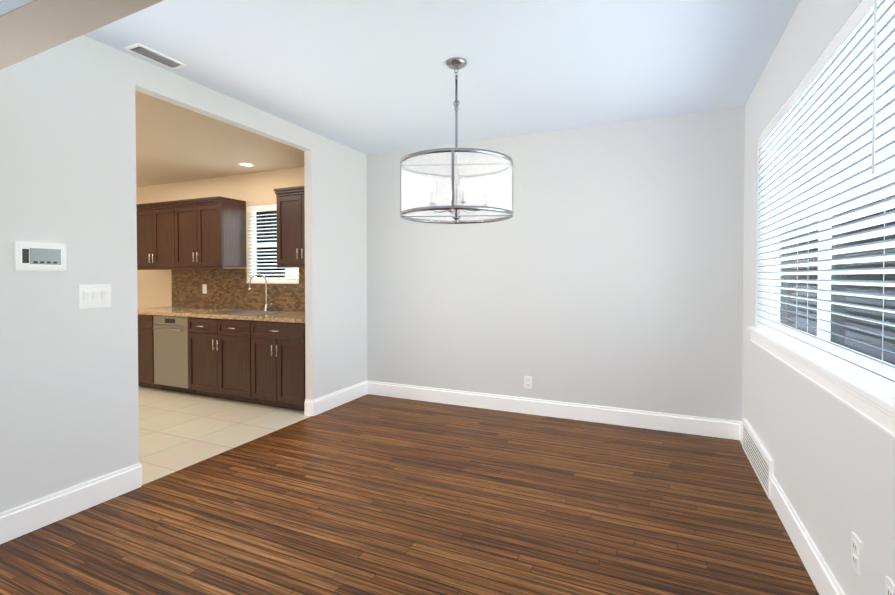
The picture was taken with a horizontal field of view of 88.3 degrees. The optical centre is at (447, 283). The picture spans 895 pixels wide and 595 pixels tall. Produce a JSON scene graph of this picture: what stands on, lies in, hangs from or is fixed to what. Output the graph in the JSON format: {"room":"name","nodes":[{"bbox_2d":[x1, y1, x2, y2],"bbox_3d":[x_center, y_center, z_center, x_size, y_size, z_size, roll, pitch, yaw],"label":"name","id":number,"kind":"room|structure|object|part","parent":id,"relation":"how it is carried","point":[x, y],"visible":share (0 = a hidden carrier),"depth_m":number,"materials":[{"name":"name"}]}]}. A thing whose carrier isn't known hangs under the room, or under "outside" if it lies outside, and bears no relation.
{"room":"dining room","nodes":[
{"label":"dining room","id":0,"kind":"room"},
{"bbox_2d":[0,35,138,512],"bbox_3d":[-2.730,-0.038,1.127,0.085,2.646,3.800,0,1,24],"label":"wall","id":1,"kind":"structure","parent":0,"point":[69,405],"depth_m":2.51,"materials":[{"name":"white paint"}]},
{"bbox_2d":[13,241,65,270],"bbox_3d":[-2.103,-0.141,2.387,0.023,0.142,0.215,0,1,24],"label":"thermostat","id":2,"kind":"object","parent":1,"relation":"attached to","point":[37,256],"visible":1,"depth_m":2.37,"materials":[{"name":"white plastic"}]},
{"bbox_2d":[0,463,140,543],"bbox_3d":[-2.683,1.211,1.126,0.017,0.148,3.800,0,1,24],"label":"baseboard","id":3,"kind":"structure","parent":1,"relation":"attached to","point":[21,520],"depth_m":2.49,"materials":[{"name":"white paint"}]},
{"bbox_2d":[78,285,110,308],"bbox_3d":[-2.002,0.071,2.625,0.015,0.130,0.165,0,1,24],"label":"switch plate","id":4,"kind":"object","parent":1,"relation":"attached to","point":[93,296],"visible":1,"depth_m":2.62,"materials":[{"name":"white plastic"}]},
{"bbox_2d":[135,91,303,187],"bbox_3d":[-3.615,-1.353,4.075,3.965,0.100,3.990,0,1,24],"label":"ceiling","id":5,"kind":"structure","parent":0,"point":[175,143],"depth_m":4.46,"materials":[{"name":"beige paint"}]},
{"bbox_2d":[238,163,254,166],"bbox_3d":[-2.220,-1.316,5.099,0.170,0.006,0.170,0,1,24],"label":"recessed light","id":6,"kind":"object","parent":5,"relation":"in","point":[247,164],"visible":0.98,"depth_m":5.09,"materials":[{"name":"white paint"}]},
{"bbox_2d":[136,167,303,311],"bbox_3d":[-2.828,-0.061,5.848,3.965,2.540,0.150,0,1,24],"label":"wall","id":7,"kind":"structure","parent":0,"point":[154,288],"depth_m":5.81,"materials":[{"name":"beige paint"}]},
{"bbox_2d":[137,204,175,267],"bbox_3d":[-3.573,-0.581,5.898,0.857,0.745,0.347,0,1,24],"label":"upper cabinet","id":8,"kind":"object","parent":7,"relation":"attached to","point":[156,225],"depth_m":5.73,"materials":[{"name":"brown wood"}]},
{"bbox_2d":[176,200,245,267],"bbox_3d":[-2.895,-0.576,5.593,0.857,0.745,0.347,0,1,24],"label":"upper cabinet","id":9,"kind":"object","parent":7,"relation":"attached to","point":[204,233],"depth_m":5.41,"materials":[{"name":"brown wood"}]},
{"bbox_2d":[171,267,304,311],"bbox_3d":[-2.361,0.058,5.550,2.861,0.501,0.010,0,1,24],"label":"backsplash","id":10,"kind":"structure","parent":7,"relation":"attached to","point":[227,288],"depth_m":5.68,"materials":[{"name":"tile"}]},
{"bbox_2d":[202,284,206,293],"bbox_3d":[-3.089,0.065,5.866,0.072,0.116,0.009,0,1,24],"label":"outlet","id":11,"kind":"object","parent":10,"relation":"attached to","point":[204,286],"visible":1,"depth_m":5.86,"materials":[{"name":"white plastic"}]},
{"bbox_2d":[246,211,298,283],"bbox_3d":[-2.035,-0.469,5.463,0.813,0.928,0.134,0,1,24],"label":"window","id":12,"kind":"structure","parent":7,"relation":"in","point":[264,220],"depth_m":5.61,"materials":[{"name":"white plastic"}]},
{"bbox_2d":[247,204,298,281],"bbox_3d":[-2.043,-0.479,5.444,0.805,0.902,0.062,0,1,24],"label":"window blinds","id":13,"kind":"object","parent":12,"relation":"attached to","point":[261,208],"visible":0.56,"depth_m":5.48,"materials":[{"name":"white plastic"}]},
{"bbox_2d":[274,186,304,267],"bbox_3d":[-1.450,-0.589,4.923,0.688,0.833,0.385,0,1,24],"label":"upper cabinet","id":14,"kind":"object","parent":7,"relation":"attached to","point":[290,227],"visible":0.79,"depth_m":4.84,"materials":[{"name":"brown wood"}]},
{"bbox_2d":[135,57,311,150],"bbox_3d":[-1.625,-1.315,3.565,0.085,0.171,1.590,0,1,24],"label":"lintel","id":15,"kind":"object","parent":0,"point":[152,80],"visible":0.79,"depth_m":3.34,"materials":[{"name":"white paint"}]},
{"bbox_2d":[304,131,366,399],"bbox_3d":[-1.084,-0.097,4.787,0.085,2.646,1.046,0,1,24],"label":"wall","id":16,"kind":"structure","parent":0,"point":[335,179],"depth_m":4.59,"materials":[{"name":"white paint"}]},
{"bbox_2d":[304,399,312,415],"bbox_3d":[-1.302,1.160,4.322,0.085,0.148,0.017,0,1,24],"label":"baseboard","id":17,"kind":"structure","parent":16,"relation":"attached to","point":[308,407],"depth_m":4.31,"materials":[{"name":"white paint"}]},
{"bbox_2d":[313,381,367,415],"bbox_3d":[-1.072,1.154,4.710,0.017,0.148,0.879,0,1,24],"label":"baseboard","id":18,"kind":"structure","parent":16,"relation":"attached to","point":[333,400],"depth_m":4.65,"materials":[{"name":"white paint"}]},
{"bbox_2d":[0,386,818,594],"bbox_3d":[-2.342,1.296,2.337,7.748,0.060,6.586,0,1,24],"label":"floor","id":19,"kind":"structure","parent":0,"point":[368,494],"depth_m":2.54,"materials":[{"name":"brown wood"}]},
{"bbox_2d":[138,314,160,388],"bbox_3d":[-3.503,0.780,5.691,0.673,0.864,0.708,0,1,24],"label":"base cabinet","id":20,"kind":"object","parent":19,"relation":"on","point":[145,331],"depth_m":5.30,"materials":[{"name":"brown wood"}]},
{"bbox_2d":[152,315,195,394],"bbox_3d":[-2.942,0.786,5.415,0.572,0.861,0.751,0,1,24],"label":"dishwasher","id":21,"kind":"object","parent":19,"relation":"on","point":[171,353],"visible":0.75,"depth_m":5.12,"materials":[{"name":"silver metal"}]},
{"bbox_2d":[187,317,253,403],"bbox_3d":[-2.220,0.790,5.114,0.985,0.864,0.708,0,1,24],"label":"base cabinet","id":22,"kind":"object","parent":19,"relation":"on","point":[220,351],"depth_m":4.79,"materials":[{"name":"brown wood"}]},
{"bbox_2d":[138,306,304,322],"bbox_3d":[-2.507,0.334,5.231,2.861,0.040,0.717,0,1,24],"label":"countertop","id":23,"kind":"structure","parent":22,"relation":"on","point":[283,316],"depth_m":4.96,"materials":[{"name":"stone"}]},
{"bbox_2d":[207,310,281,314],"bbox_3d":[-2.218,0.314,5.070,0.720,0.003,0.460,0,1,24],"label":"sink rim","id":24,"kind":"object","parent":23,"relation":"on","point":[244,312],"visible":0.98,"depth_m":5.06,"materials":[{"name":"silver metal"}]},
{"bbox_2d":[248,274,271,310],"bbox_3d":[-2.140,0.097,5.307,0.252,0.430,0.156,0,1,24],"label":"faucet","id":25,"kind":"object","parent":23,"relation":"on","point":[266,292],"visible":1,"depth_m":5.32,"materials":[{"name":"silver metal"}]},
{"bbox_2d":[254,321,305,410],"bbox_3d":[-1.541,0.795,4.809,0.744,0.864,0.708,0,1,24],"label":"base cabinet","id":26,"kind":"object","parent":19,"relation":"on","point":[256,362],"depth_m":4.46,"materials":[{"name":"brown wood"}]},
{"bbox_2d":[84,0,800,154],"bbox_3d":[-0.533,-1.417,1.480,3.783,0.100,6.586,0,1,24],"label":"ceiling","id":27,"kind":"structure","parent":0,"point":[366,77],"depth_m":2.84,"materials":[{"name":"white paint"}]},
{"bbox_2d":[0,0,163,69],"bbox_3d":[-0.628,-1.167,1.354,3.548,0.396,0.230,0,1,24],"label":"header beam","id":28,"kind":"structure","parent":27,"relation":"attached to","point":[29,28],"depth_m":1.71,"materials":[{"name":"white paint"}]},
{"bbox_2d":[124,43,185,68],"bbox_3d":[-1.775,-1.380,2.815,0.125,0.016,0.300,0,1,24],"label":"ceiling vent","id":29,"kind":"object","parent":27,"relation":"in","point":[152,55],"visible":1,"depth_m":2.80,"materials":[{"name":"white metal"}]},
{"bbox_2d":[400,57,512,223],"bbox_3d":[0.056,-0.886,2.902,0.704,1.006,0.704,0,1,24],"label":"chandelier","id":30,"kind":"object","parent":27,"relation":"hanging from","point":[458,64],"visible":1,"depth_m":2.75,"materials":[{"name":"silver metal"}]},
{"bbox_2d":[367,106,744,421],"bbox_3d":[0.786,-0.091,4.437,3.783,2.646,0.150,0,1,24],"label":"wall","id":31,"kind":"structure","parent":0,"point":[603,266],"depth_m":4.17,"materials":[{"name":"white paint"}]},
{"bbox_2d":[524,376,531,388],"bbox_3d":[0.763,0.933,4.376,0.072,0.116,0.009,0,1,24],"label":"electrical outlet","id":32,"kind":"object","parent":31,"relation":"attached to","point":[527,381],"visible":1,"depth_m":4.37,"materials":[{"name":"white plastic"}]},
{"bbox_2d":[367,380,740,439],"bbox_3d":[0.722,1.159,4.394,3.548,0.148,0.017,0,1,24],"label":"baseboard","id":33,"kind":"structure","parent":31,"relation":"attached to","point":[712,427],"depth_m":4.21,"materials":[{"name":"white paint"}]},
{"bbox_2d":[742,0,894,594],"bbox_3d":[1.123,-0.032,0.758,0.150,2.646,6.286,0,1,24],"label":"wall","id":34,"kind":"structure","parent":0,"point":[833,458],"depth_m":2.07,"materials":[{"name":"white paint"}]},
{"bbox_2d":[740,422,742,443],"bbox_3d":[2.294,1.172,3.586,0.017,0.148,0.169,0,1,24],"label":"baseboard","id":35,"kind":"structure","parent":34,"relation":"attached to","point":[741,433],"depth_m":3.58,"materials":[{"name":"white paint"}]},
{"bbox_2d":[742,418,773,498],"bbox_3d":[2.072,1.141,3.099,0.024,0.225,0.896,0,1,24],"label":"air vent","id":36,"kind":"object","parent":34,"relation":"in","point":[759,457],"visible":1,"depth_m":2.98,"materials":[{"name":"white metal"}]},
{"bbox_2d":[770,475,844,594],"bbox_3d":[0.824,1.224,0.317,0.017,0.148,5.200,0,1,24],"label":"baseboard","id":37,"kind":"structure","parent":34,"relation":"attached to","point":[824,580],"depth_m":2.09,"materials":[{"name":"white paint"}]},
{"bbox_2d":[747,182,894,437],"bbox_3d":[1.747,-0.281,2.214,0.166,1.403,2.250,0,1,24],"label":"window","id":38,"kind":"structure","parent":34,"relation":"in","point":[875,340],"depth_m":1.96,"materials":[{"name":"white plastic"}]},
{"bbox_2d":[757,0,894,396],"bbox_3d":[1.732,-0.331,2.220,0.072,1.299,2.092,0,1,24],"label":"window blinds","id":39,"kind":"object","parent":38,"relation":"attached to","point":[826,140],"visible":1,"depth_m":1.82,"materials":[{"name":"white plastic"}]},
{"bbox_3d":[1.794,-0.330,2.191,0.045,1.305,2.100,0,1,24],"label":"vinyl window frame","id":40,"kind":"part","parent":38,"relation":"part of","materials":[{"name":"white plastic"}]},
{"bbox_2d":[851,532,861,576],"bbox_3d":[1.397,0.924,1.579,0.009,0.116,0.072,0,1,24],"label":"electrical outlet","id":41,"kind":"object","parent":34,"relation":"attached to","point":[856,553],"visible":1,"depth_m":1.56,"materials":[{"name":"white plastic"}]},
{"bbox_2d":[885,576,894,594],"bbox_3d":[1.291,0.928,1.341,0.009,0.116,0.072,0,1,24],"label":"electrical outlet","id":42,"kind":"object","parent":34,"relation":"attached to","point":[889,587],"visible":1,"depth_m":1.35,"materials":[{"name":"white plastic"}]}
]}

